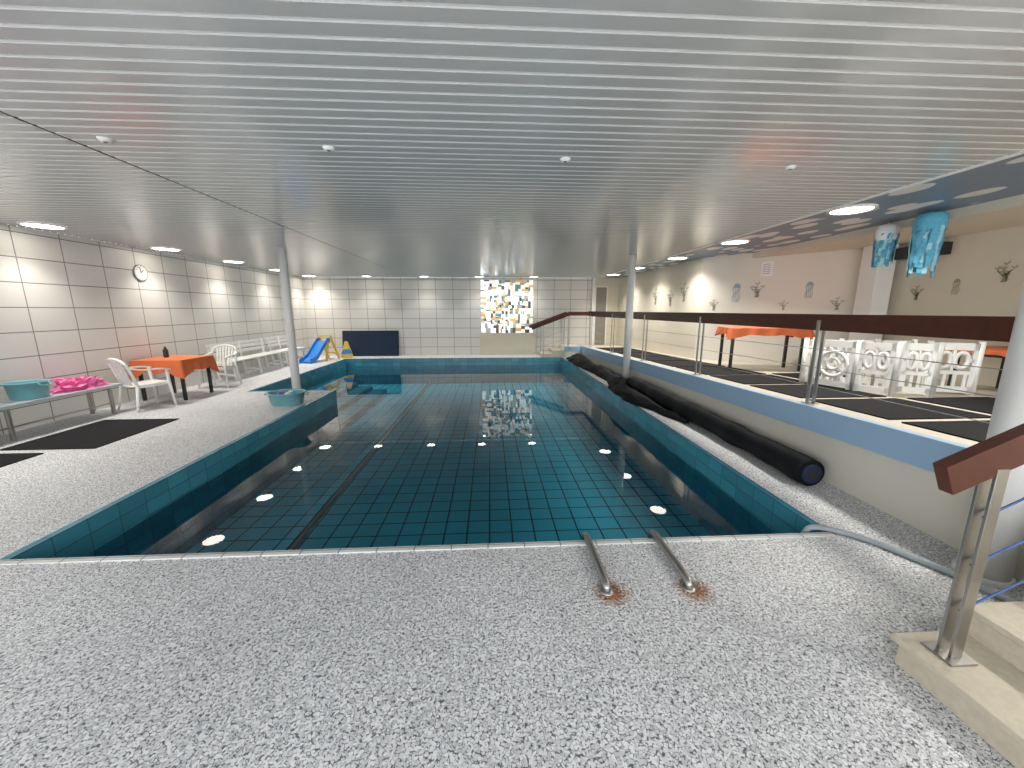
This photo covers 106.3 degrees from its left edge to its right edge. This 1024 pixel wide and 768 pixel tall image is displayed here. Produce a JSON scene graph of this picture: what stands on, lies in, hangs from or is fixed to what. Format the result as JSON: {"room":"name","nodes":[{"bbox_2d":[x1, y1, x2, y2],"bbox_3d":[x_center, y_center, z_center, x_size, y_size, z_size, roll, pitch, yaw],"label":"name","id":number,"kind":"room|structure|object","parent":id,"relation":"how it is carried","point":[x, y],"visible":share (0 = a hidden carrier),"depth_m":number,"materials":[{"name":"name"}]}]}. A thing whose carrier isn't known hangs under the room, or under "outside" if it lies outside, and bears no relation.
{"room":"indoor swimming pool","nodes":[
{"label":"indoor swimming pool","id":0,"kind":"room"},
{"bbox_2d":[0,223,309,434],"bbox_3d":[-6.752,-0.744,5.131,0.100,2.720,17.100,-1,11,-3],"label":"wall","id":1,"kind":"structure","parent":0,"point":[69,305],"depth_m":6.46,"materials":[{"name":"tile"}]},
{"bbox_2d":[133,265,147,280],"bbox_3d":[-6.805,-2.038,7.041,0.032,0.290,0.290,-1,11,-3],"label":"wall clock","id":2,"kind":"object","parent":1,"relation":"attached to","point":[140,272],"visible":1,"depth_m":7.03,"materials":[{"name":"white plastic"}]},
{"bbox_2d":[303,277,619,355],"bbox_3d":[-1.610,-2.397,13.716,11.150,2.720,0.220,-1,11,-3],"label":"wall","id":3,"kind":"structure","parent":0,"point":[431,315],"depth_m":13.63,"materials":[{"name":"tile"}]},
{"bbox_2d":[480,279,533,333],"bbox_3d":[-0.177,-2.759,13.718,1.920,1.910,0.040,-1,11,-3],"label":"wall art","id":4,"kind":"object","parent":3,"relation":"attached to","point":[506,305],"visible":1,"depth_m":13.70,"materials":[{"name":"tile"}]},
{"bbox_2d":[480,334,535,354],"bbox_3d":[-0.152,-1.442,13.968,2.010,0.750,0.050,-1,11,-3],"label":"wall panel","id":5,"kind":"object","parent":3,"relation":"attached to","point":[490,344],"depth_m":13.94,"materials":[{"name":"beige paint"}]},
{"bbox_2d":[593,286,607,344],"bbox_3d":[3.218,-2.479,13.969,0.460,2.095,0.035,-1,11,-3],"label":"door","id":6,"kind":"structure","parent":3,"relation":"in","point":[601,292],"depth_m":13.97,"materials":[{"name":"paint"}]},
{"bbox_2d":[599,151,1023,277],"bbox_3d":[3.525,-2.173,5.394,0.040,0.012,17.000,-1,11,-3],"label":"trim","id":7,"kind":"structure","parent":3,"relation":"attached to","point":[1020,152],"depth_m":3.79,"materials":[{"name":"white metal"}]},
{"bbox_2d":[0,0,1023,277],"bbox_3d":[-1.587,-2.149,5.105,10.240,0.050,17.000,-1,11,-3],"label":"ceiling","id":8,"kind":"structure","parent":0,"point":[449,124],"depth_m":2.31,"materials":[{"name":"metal"}]},
{"bbox_2d":[16,221,67,229],"bbox_3d":[-6.287,-2.121,5.147,0.450,0.022,0.450,-1,11,-3],"label":"ceiling lamp","id":9,"kind":"object","parent":8,"relation":"in","point":[42,225],"depth_m":5.11,"materials":[{"name":"white glass"}]},
{"bbox_2d":[96,136,113,143],"bbox_3d":[-2.713,-1.623,2.561,0.084,0.022,0.084,-1,11,-3],"label":"light","id":10,"kind":"object","parent":8,"relation":"attached to","point":[102,139],"depth_m":2.54,"materials":[{"name":"white plastic"}]},
{"bbox_2d":[150,246,181,250],"bbox_3d":[-6.399,-2.498,7.108,0.450,0.022,0.450,-1,11,-3],"label":"ceiling lamp","id":11,"kind":"object","parent":8,"relation":"in","point":[154,247],"depth_m":7.05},
{"bbox_2d":[221,260,244,262],"bbox_3d":[-6.506,-2.857,8.971,0.450,0.022,0.450,-1,11,-3],"label":"ceiling lamp","id":12,"kind":"object","parent":8,"relation":"in","point":[228,261],"depth_m":8.89,"materials":[{"name":"white glass"}]},
{"bbox_2d":[322,145,334,151],"bbox_3d":[-1.289,-1.649,2.699,0.084,0.022,0.084,-1,11,-3],"label":"light","id":13,"kind":"object","parent":8,"relation":"attached to","point":[327,148],"depth_m":2.68,"materials":[{"name":"white plastic"}]},
{"bbox_2d":[560,157,570,162],"bbox_3d":[0.403,-1.688,2.901,0.084,0.022,0.084,-1,11,-3],"label":"light","id":14,"kind":"object","parent":8,"relation":"attached to","point":[564,159],"depth_m":2.88,"materials":[{"name":"white plastic"}]},
{"bbox_2d":[784,165,796,170],"bbox_3d":[2.216,-1.719,3.060,0.084,0.022,0.084,-1,11,-3],"label":"light","id":15,"kind":"object","parent":8,"relation":"attached to","point":[790,167],"depth_m":3.04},
{"bbox_2d":[601,154,1023,277],"bbox_3d":[4.229,-2.211,5.427,1.410,0.050,17.000,-1,11,-3],"label":"ceiling panel","id":16,"kind":"object","parent":8,"relation":"attached to","point":[1004,178],"depth_m":4.31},
{"bbox_2d":[871,222,899,267],"bbox_3d":[4.836,-1.808,4.981,0.242,0.573,0.252,-1,11,-3],"label":"paper jellyfish","id":17,"kind":"object","parent":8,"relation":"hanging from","point":[886,237],"visible":1,"depth_m":4.92,"materials":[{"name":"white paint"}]},
{"bbox_2d":[905,211,948,277],"bbox_3d":[4.823,-1.617,4.471,0.300,0.755,0.293,4,12,19],"label":"paper jellyfish","id":18,"kind":"object","parent":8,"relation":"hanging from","point":[926,242],"visible":1,"depth_m":4.39,"materials":[{"name":"blue paper"}]},
{"bbox_2d":[0,354,1023,767],"bbox_3d":[-1.907,0.609,5.618,9.600,0.120,17.000,-1,11,-3],"label":"floor","id":19,"kind":"structure","parent":0,"point":[783,652],"depth_m":1.88,"materials":[{"name":"grey stone"}]},
{"bbox_2d":[0,453,43,467],"bbox_3d":[-5.682,0.932,3.587,0.830,0.012,1.520,-1,11,-3],"label":"rubber mat","id":20,"kind":"object","parent":19,"relation":"on","point":[6,459],"visible":1,"depth_m":4.21,"materials":[{"name":"black rubber"}]},
{"bbox_2d":[0,383,122,440],"bbox_3d":[-6.349,0.508,4.604,0.480,0.460,3.150,-1,11,-3],"label":"bench","id":21,"kind":"object","parent":19,"relation":"on","point":[6,405],"visible":0.88,"depth_m":5.14,"materials":[{"name":"metal"}]},
{"bbox_2d":[0,379,51,400],"bbox_3d":[-6.368,0.074,5.055,0.432,0.220,0.427,9,14,40],"label":"plastic tub","id":22,"kind":"object","parent":21,"relation":"on","point":[29,389],"visible":1,"depth_m":4.96,"materials":[{"name":"teal plastic"}]},
{"bbox_2d":[50,375,109,393],"bbox_3d":[-6.401,-0.030,5.651,0.433,0.200,0.824,-1,11,-3],"label":"heap","id":23,"kind":"object","parent":21,"relation":"on","point":[70,384],"visible":1,"depth_m":5.53,"materials":[{"name":"fabric"}]},
{"bbox_2d":[0,418,178,450],"bbox_3d":[-5.458,0.643,5.089,1.050,0.012,1.250,-1,11,-3],"label":"rubber mat","id":24,"kind":"object","parent":19,"relation":"on","point":[94,435],"visible":1,"depth_m":4.95,"materials":[{"name":"black rubber"}]},
{"bbox_2d":[106,358,176,411],"bbox_3d":[-6.120,-0.031,6.330,0.629,0.874,0.634,4,12,21],"label":"armchair","id":25,"kind":"object","parent":19,"relation":"on","point":[118,370],"visible":0.98,"depth_m":6.19,"materials":[{"name":"white plastic"}]},
{"bbox_2d":[129,355,219,400],"bbox_3d":[-6.263,-0.127,7.183,0.950,0.732,0.910,-1,11,-3],"label":"table","id":26,"kind":"object","parent":19,"relation":"on","point":[181,366],"visible":0.9,"depth_m":6.87,"materials":[{"name":"orange fabric"}]},
{"bbox_2d":[162,346,168,356],"bbox_3d":[-6.462,-0.600,7.164,0.084,0.200,0.084,-1,11,-3],"label":"bottle","id":27,"kind":"object","parent":26,"relation":"on","point":[165,350],"visible":1,"depth_m":7.14,"materials":[{"name":"black glass"}]},
{"bbox_2d":[197,344,242,388],"bbox_3d":[-6.219,-0.385,8.166,0.629,0.874,0.634,-2,11,-8],"label":"armchair","id":28,"kind":"object","parent":19,"relation":"on","point":[225,362],"visible":0.7,"depth_m":8.33,"materials":[{"name":"white plastic"}]},
{"bbox_2d":[205,338,282,380],"bbox_3d":[-6.651,-0.673,9.740,0.530,0.844,2.200,-1,11,-3],"label":"slatted bench","id":29,"kind":"object","parent":19,"relation":"on","point":[257,356],"visible":0.76,"depth_m":9.77,"materials":[{"name":"white plastic"}]},
{"bbox_2d":[264,335,305,366],"bbox_3d":[-6.755,-1.022,11.554,0.530,0.844,1.300,-1,11,-3],"label":"slatted bench","id":30,"kind":"object","parent":19,"relation":"on","point":[279,344],"visible":0.6,"depth_m":11.28,"materials":[{"name":"white plastic"}]},
{"bbox_2d":[264,389,308,405],"bbox_3d":[-3.912,0.236,6.675,0.593,0.210,0.588,9,14,39],"label":"plastic tub","id":31,"kind":"object","parent":19,"relation":"on","point":[297,398],"visible":1,"depth_m":6.52,"materials":[{"name":"teal plastic"}]},
{"bbox_2d":[276,390,295,394],"bbox_3d":[-3.904,0.172,6.667,0.323,0.100,0.264,-1,11,-3],"label":"toys","id":32,"kind":"object","parent":31,"relation":"in","point":[290,391],"visible":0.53,"depth_m":6.63,"materials":[{"name":"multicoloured plastic"}]},
{"bbox_2d":[277,247,300,388],"bbox_3d":[-4.221,-1.159,7.287,0.200,2.720,0.200,-1,11,-3],"label":"round column","id":33,"kind":"structure","parent":19,"relation":"on","point":[281,251],"depth_m":7.22,"materials":[{"name":"white paint"}]},
{"bbox_2d":[299,335,339,363],"bbox_3d":[-6.154,-1.143,12.280,0.450,0.822,1.372,2,11,12],"label":"slide","id":34,"kind":"object","parent":19,"relation":"on","point":[318,345],"visible":1,"depth_m":12.23,"materials":[{"name":"blue plastic"}]},
{"bbox_2d":[341,341,353,357],"bbox_3d":[-5.646,-1.175,13.111,0.395,0.550,0.317,-4,12,-20],"label":"pyramid","id":35,"kind":"object","parent":19,"relation":"on","point":[346,352],"visible":1,"depth_m":13.00},
{"bbox_2d":[342,331,398,355],"bbox_3d":[-4.999,-1.437,13.599,1.950,0.895,0.205,-1,11,-3],"label":"mat","id":36,"kind":"object","parent":19,"relation":"on","point":[361,343],"visible":0.77,"depth_m":13.57,"materials":[{"name":"plastic"}]},
{"bbox_2d":[0,357,826,559],"bbox_3d":[-1.621,0.593,7.885,7.340,0.954,10.700,-1,11,-3],"label":"swimming pool","id":37,"kind":"object","parent":19,"relation":"in","point":[518,449],"visible":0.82,"depth_m":5.25,"materials":[{"name":"tile"}]},
{"bbox_2d":[286,382,430,549],"bbox_3d":[-2.525,0.958,7.904,0.090,0.030,10.580,-1,11,-3],"label":"channel","id":38,"kind":"object","parent":37,"relation":"on","point":[296,542],"visible":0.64,"depth_m":5.36,"materials":[{"name":"tile"}]},
{"bbox_2d":[0,532,837,564],"bbox_3d":[-0.499,1.119,2.625,5.690,0.010,0.050,-1,11,-3],"label":"pool coping","id":39,"kind":"object","parent":37,"relation":"on","point":[815,534],"visible":1,"depth_m":2.61},
{"bbox_2d":[538,344,580,356],"bbox_3d":[1.675,-1.192,13.672,1.380,0.370,0.930,-1,11,-3],"label":"steps","id":40,"kind":"structure","parent":19,"relation":"on","point":[564,350],"depth_m":13.27,"materials":[{"name":"paint"}]},
{"bbox_2d":[529,311,587,353],"bbox_3d":[1.596,-1.830,13.519,1.963,1.441,0.825,-1,11,-3],"label":"stair railing","id":41,"kind":"object","parent":40,"relation":"on","point":[565,314],"visible":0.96,"depth_m":13.04,"materials":[{"name":"brown wood"}]},
{"bbox_2d":[581,531,614,595],"bbox_3d":[0.536,1.513,2.553,0.090,0.863,0.605,-1,11,-3],"label":"grab rail","id":42,"kind":"object","parent":19,"relation":"attached to","point":[606,589],"visible":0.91,"depth_m":2.35,"materials":[{"name":"metal"}]},
{"bbox_2d":[566,353,688,423],"bbox_3d":[2.229,-0.244,9.108,0.725,0.219,7.500,-1,11,-3],"label":"cover","id":43,"kind":"object","parent":19,"relation":"on","point":[617,384],"visible":0.97,"depth_m":7.59,"materials":[{"name":"black plastic"}]},
{"bbox_2d":[622,255,636,378],"bbox_3d":[2.514,-1.344,8.249,0.200,2.720,0.200,-1,11,-3],"label":"round column","id":44,"kind":"structure","parent":19,"relation":"on","point":[632,258],"depth_m":8.17,"materials":[{"name":"white paint"}]},
{"bbox_2d":[647,529,696,592],"bbox_3d":[1.025,1.508,2.580,0.090,0.863,0.605,-1,11,-3],"label":"grab rail","id":45,"kind":"object","parent":19,"relation":"attached to","point":[687,584],"visible":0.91,"depth_m":2.39,"materials":[{"name":"metal"}]},
{"bbox_2d":[626,376,824,485],"bbox_3d":[2.624,0.393,5.772,0.303,0.276,4.634,-1,11,-3],"label":"roll","id":46,"kind":"object","parent":19,"relation":"on","point":[805,470],"visible":0.94,"depth_m":4.38,"materials":[{"name":"black plastic"}]},
{"bbox_2d":[581,345,1023,580],"bbox_3d":[4.538,0.138,5.897,3.390,0.700,17.000,-1,11,-3],"label":"raised platform","id":47,"kind":"object","parent":19,"relation":"on","point":[908,493],"visible":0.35,"depth_m":3.36,"materials":[{"name":"beige stone"}]},
{"bbox_2d":[595,347,636,349],"bbox_3d":[3.248,-1.111,12.059,1.000,0.041,1.000,-1,11,-3],"label":"rubber mat","id":48,"kind":"object","parent":47,"relation":"on","point":[602,348],"visible":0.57,"depth_m":12.03,"materials":[{"name":"black rubber"}]},
{"bbox_2d":[606,350,651,352],"bbox_3d":[3.309,-0.936,10.974,1.000,0.041,1.000,-1,11,-3],"label":"rubber mat","id":49,"kind":"object","parent":47,"relation":"on","point":[614,351],"visible":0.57,"depth_m":10.81,"materials":[{"name":"black rubber"}]},
{"bbox_2d":[619,353,668,356],"bbox_3d":[3.371,-0.761,9.890,1.000,0.041,1.000,-1,11,-3],"label":"rubber mat","id":50,"kind":"object","parent":47,"relation":"on","point":[632,354],"visible":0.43,"depth_m":9.81,"materials":[{"name":"black rubber"}]},
{"bbox_2d":[632,356,693,360],"bbox_3d":[3.433,-0.586,8.805,1.000,0.041,1.000,-1,11,-3],"label":"rubber mat","id":51,"kind":"object","parent":47,"relation":"on","point":[648,358],"visible":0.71,"depth_m":8.74,"materials":[{"name":"black rubber"}]},
{"bbox_2d":[651,361,724,366],"bbox_3d":[3.495,-0.410,7.720,1.000,0.041,1.000,-1,11,-3],"label":"rubber mat","id":52,"kind":"object","parent":47,"relation":"on","point":[668,363],"visible":0.79,"depth_m":7.68,"materials":[{"name":"black rubber"}]},
{"bbox_2d":[676,367,764,374],"bbox_3d":[3.557,-0.235,6.636,1.000,0.041,1.000,-1,11,-3],"label":"rubber mat","id":53,"kind":"object","parent":47,"relation":"on","point":[704,370],"visible":0.86,"depth_m":6.45,"materials":[{"name":"black rubber"}]},
{"bbox_2d":[709,375,806,383],"bbox_3d":[3.615,-0.072,5.625,1.000,0.036,0.850,-1,11,-3],"label":"rubber mat","id":54,"kind":"object","parent":47,"relation":"on","point":[743,379],"visible":0.86,"depth_m":5.55,"materials":[{"name":"black rubber"}]},
{"bbox_2d":[715,326,814,370],"bbox_3d":[4.428,-0.636,6.861,1.346,0.742,0.784,2,11,12],"label":"table","id":55,"kind":"object","parent":47,"relation":"on","point":[732,332],"visible":0.82,"depth_m":6.54,"materials":[{"name":"orange fabric"}]},
{"bbox_2d":[578,345,969,472],"bbox_3d":[2.727,-0.326,7.953,0.070,0.592,12.590,-1,11,-3],"label":"trim band","id":56,"kind":"object","parent":47,"relation":"attached to","point":[916,449],"visible":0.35,"depth_m":3.65,"materials":[{"name":"paint"}]},
{"bbox_2d":[588,311,1015,422],"bbox_3d":[2.906,-0.758,7.263,0.120,1.178,11.600,-1,11,-3],"label":"walkway railing","id":57,"kind":"object","parent":47,"relation":"on","point":[984,328],"visible":0.94,"depth_m":3.60,"materials":[{"name":"brown wood"}]},
{"bbox_2d":[772,373,845,378],"bbox_3d":[4.711,-0.103,5.809,0.950,0.038,0.900,-1,11,-3],"label":"rubber mat","id":58,"kind":"object","parent":47,"relation":"on","point":[792,375],"visible":0.29,"depth_m":6.07,"materials":[{"name":"black rubber"}]},
{"bbox_2d":[750,384,886,397],"bbox_3d":[3.668,0.080,4.688,1.000,0.036,0.850,-1,11,-3],"label":"rubber mat","id":59,"kind":"object","parent":47,"relation":"on","point":[796,390],"visible":0.79,"depth_m":4.59,"materials":[{"name":"black rubber"}]},
{"bbox_2d":[847,244,898,353],"bbox_3d":[5.944,-1.228,6.377,0.300,2.040,0.300,-1,11,-3],"label":"square column","id":60,"kind":"structure","parent":47,"relation":"on","point":[874,285],"depth_m":6.23,"materials":[{"name":"white paint"}]},
{"bbox_2d":[798,337,986,396],"bbox_3d":[4.592,-0.235,4.757,1.356,0.641,1.056,-1,11,-3],"label":"decorative panel","id":61,"kind":"object","parent":47,"relation":"on","point":[895,368],"visible":0.88,"depth_m":4.42,"materials":[{"name":"white plastic"}]},
{"bbox_2d":[810,398,990,419],"bbox_3d":[3.721,0.231,3.751,1.000,0.036,0.850,-1,11,-3],"label":"rubber mat","id":62,"kind":"object","parent":47,"relation":"on","point":[869,406],"visible":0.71,"depth_m":3.65,"materials":[{"name":"black rubber"}]},
{"bbox_2d":[901,420,989,441],"bbox_3d":[3.775,0.382,2.814,1.000,0.036,0.850,-1,11,-3],"label":"rubber mat","id":63,"kind":"object","parent":47,"relation":"on","point":[973,430],"visible":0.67,"depth_m":3.03,"materials":[{"name":"black rubber"}]},
{"bbox_2d":[907,397,995,413],"bbox_3d":[4.824,0.219,3.812,0.950,0.036,0.850,-1,11,-3],"label":"rubber mat","id":64,"kind":"object","parent":47,"relation":"on","point":[978,404],"visible":0.6,"depth_m":3.96,"materials":[{"name":"black rubber"}]},
{"bbox_2d":[947,346,1007,388],"bbox_3d":[5.815,-0.143,4.486,0.913,0.522,0.806,-1,11,-3],"label":"table","id":65,"kind":"object","parent":47,"relation":"on","point":[991,351],"visible":0.26,"depth_m":4.55,"materials":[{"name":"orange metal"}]},
{"bbox_2d":[801,524,1017,601],"bbox_3d":[2.583,1.185,2.438,0.208,0.158,1.214,-8,14,-37],"label":"garden hose","id":66,"kind":"object","parent":19,"relation":"on","point":[808,528],"visible":0.8,"depth_m":2.54,"materials":[{"name":"grey rubber"}]},
{"bbox_2d":[891,601,1023,767],"bbox_3d":[2.521,1.372,-0.142,1.330,0.560,3.920,-1,11,-3],"label":"stone staircase","id":67,"kind":"structure","parent":19,"relation":"on","point":[988,697],"depth_m":1.58,"materials":[{"name":"stone"}]},
{"bbox_2d":[920,423,1023,666],"bbox_3d":[2.450,0.465,1.556,1.605,1.418,0.120,-1,11,-3],"label":"stair handrail","id":68,"kind":"object","parent":67,"relation":"on","point":[994,457],"visible":1,"depth_m":1.53,"materials":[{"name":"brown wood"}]},
{"bbox_2d":[951,284,1023,589],"bbox_3d":[2.887,-0.161,2.103,0.250,2.720,0.250,-1,11,-3],"label":"round column","id":69,"kind":"structure","parent":19,"relation":"on","point":[1008,409],"depth_m":2.17,"materials":[{"name":"white paint"}]},
{"bbox_2d":[616,258,702,358],"bbox_3d":[4.060,-1.938,11.334,0.100,2.720,5.500,-1,11,-3],"label":"wall","id":70,"kind":"structure","parent":0,"point":[665,279],"depth_m":10.22,"materials":[{"name":"beige paint"}]},
{"bbox_2d":[680,281,688,301],"bbox_3d":[4.119,-2.219,9.194,0.001,0.480,0.416,-1,11,-3],"label":"wall decal","id":71,"kind":"object","parent":70,"relation":"attached to","point":[683,294],"visible":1,"depth_m":9.22},
{"bbox_2d":[666,256,688,259],"bbox_3d":[3.596,-2.737,8.349,0.450,0.022,0.450,-1,11,-3],"label":"ceiling lamp","id":72,"kind":"object","parent":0,"point":[675,257],"depth_m":8.25,"materials":[{"name":"white glass"}]},
{"bbox_2d":[720,239,750,244],"bbox_3d":[3.708,-2.360,6.388,0.450,0.022,0.450,-1,11,-3],"label":"ceiling lamp","id":73,"kind":"object","parent":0,"point":[735,241],"depth_m":6.31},
{"bbox_2d":[694,248,862,367],"bbox_3d":[5.095,-1.239,7.703,0.140,2.720,2.688,-9,14,-40],"label":"wall","id":74,"kind":"structure","parent":0,"point":[833,274],"depth_m":7.53,"materials":[{"name":"paint"}]},
{"bbox_2d":[732,283,740,301],"bbox_3d":[4.654,-1.896,7.968,0.001,0.370,0.160,-9,14,-40],"label":"wall decal","id":75,"kind":"object","parent":74,"relation":"attached to","point":[737,285],"visible":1,"depth_m":7.96},
{"bbox_2d":[750,283,764,296],"bbox_3d":[4.901,-1.897,7.683,0.001,0.320,0.278,-9,14,-40],"label":"wall decal","id":76,"kind":"object","parent":74,"relation":"attached to","point":[755,289],"visible":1,"depth_m":7.69},
{"bbox_2d":[760,261,773,276],"bbox_3d":[4.989,-2.251,7.511,0.002,0.280,0.200,-9,14,-40],"label":"notice","id":77,"kind":"object","parent":74,"relation":"attached to","point":[767,267],"visible":1,"depth_m":7.51,"materials":[{"name":"paper"}]},
{"bbox_2d":[804,282,813,297],"bbox_3d":[5.467,-1.730,7.061,0.001,0.296,0.128,-9,14,-40],"label":"wall decal","id":78,"kind":"object","parent":74,"relation":"attached to","point":[808,283],"visible":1,"depth_m":7.06},
{"bbox_2d":[830,297,844,309],"bbox_3d":[5.749,-1.430,6.793,0.001,0.240,0.208,-9,14,-40],"label":"wall decal","id":79,"kind":"object","parent":74,"relation":"attached to","point":[835,303],"visible":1,"depth_m":6.80},
{"bbox_2d":[826,203,878,214],"bbox_3d":[3.826,-1.963,4.329,0.450,0.022,0.450,-1,11,-3],"label":"ceiling lamp","id":80,"kind":"object","parent":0,"point":[856,208],"depth_m":4.29,"materials":[{"name":"white glass"}]},
{"bbox_2d":[752,194,1023,257],"bbox_3d":[5.831,-1.592,2.476,1.450,0.150,10.800,-1,11,-3],"label":"ceiling","id":81,"kind":"structure","parent":0,"point":[1008,212],"depth_m":4.89,"materials":[{"name":"beige paint"}]},
{"bbox_2d":[881,225,1023,385],"bbox_3d":[6.364,-0.173,2.167,0.350,2.720,9.600,-1,11,-3],"label":"wall","id":82,"kind":"structure","parent":0,"point":[973,259],"depth_m":5.23,"materials":[{"name":"beige paint"}]},
{"bbox_2d":[910,286,924,299],"bbox_3d":[6.213,-1.411,5.899,0.001,0.240,0.208,-1,11,-3],"label":"wall decal","id":83,"kind":"object","parent":82,"relation":"attached to","point":[915,292],"visible":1,"depth_m":5.90},
{"bbox_2d":[894,242,952,259],"bbox_3d":[6.146,-1.990,5.758,0.150,0.170,0.650,-1,11,-3],"label":"air vent","id":84,"kind":"object","parent":82,"relation":"in","point":[900,253],"visible":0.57,"depth_m":5.90,"materials":[{"name":"black metal"}]},
{"bbox_2d":[951,279,960,294],"bbox_3d":[6.241,-1.369,5.398,0.001,0.222,0.096,-1,11,-3],"label":"wall decal","id":85,"kind":"object","parent":82,"relation":"attached to","point":[955,280],"visible":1,"depth_m":5.39},
{"bbox_2d":[995,259,1018,281],"bbox_3d":[6.269,-1.438,4.877,0.001,0.280,0.243,-1,11,-3],"label":"wall decal","id":86,"kind":"object","parent":82,"relation":"attached to","point":[1004,274],"visible":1,"depth_m":4.88}
]}

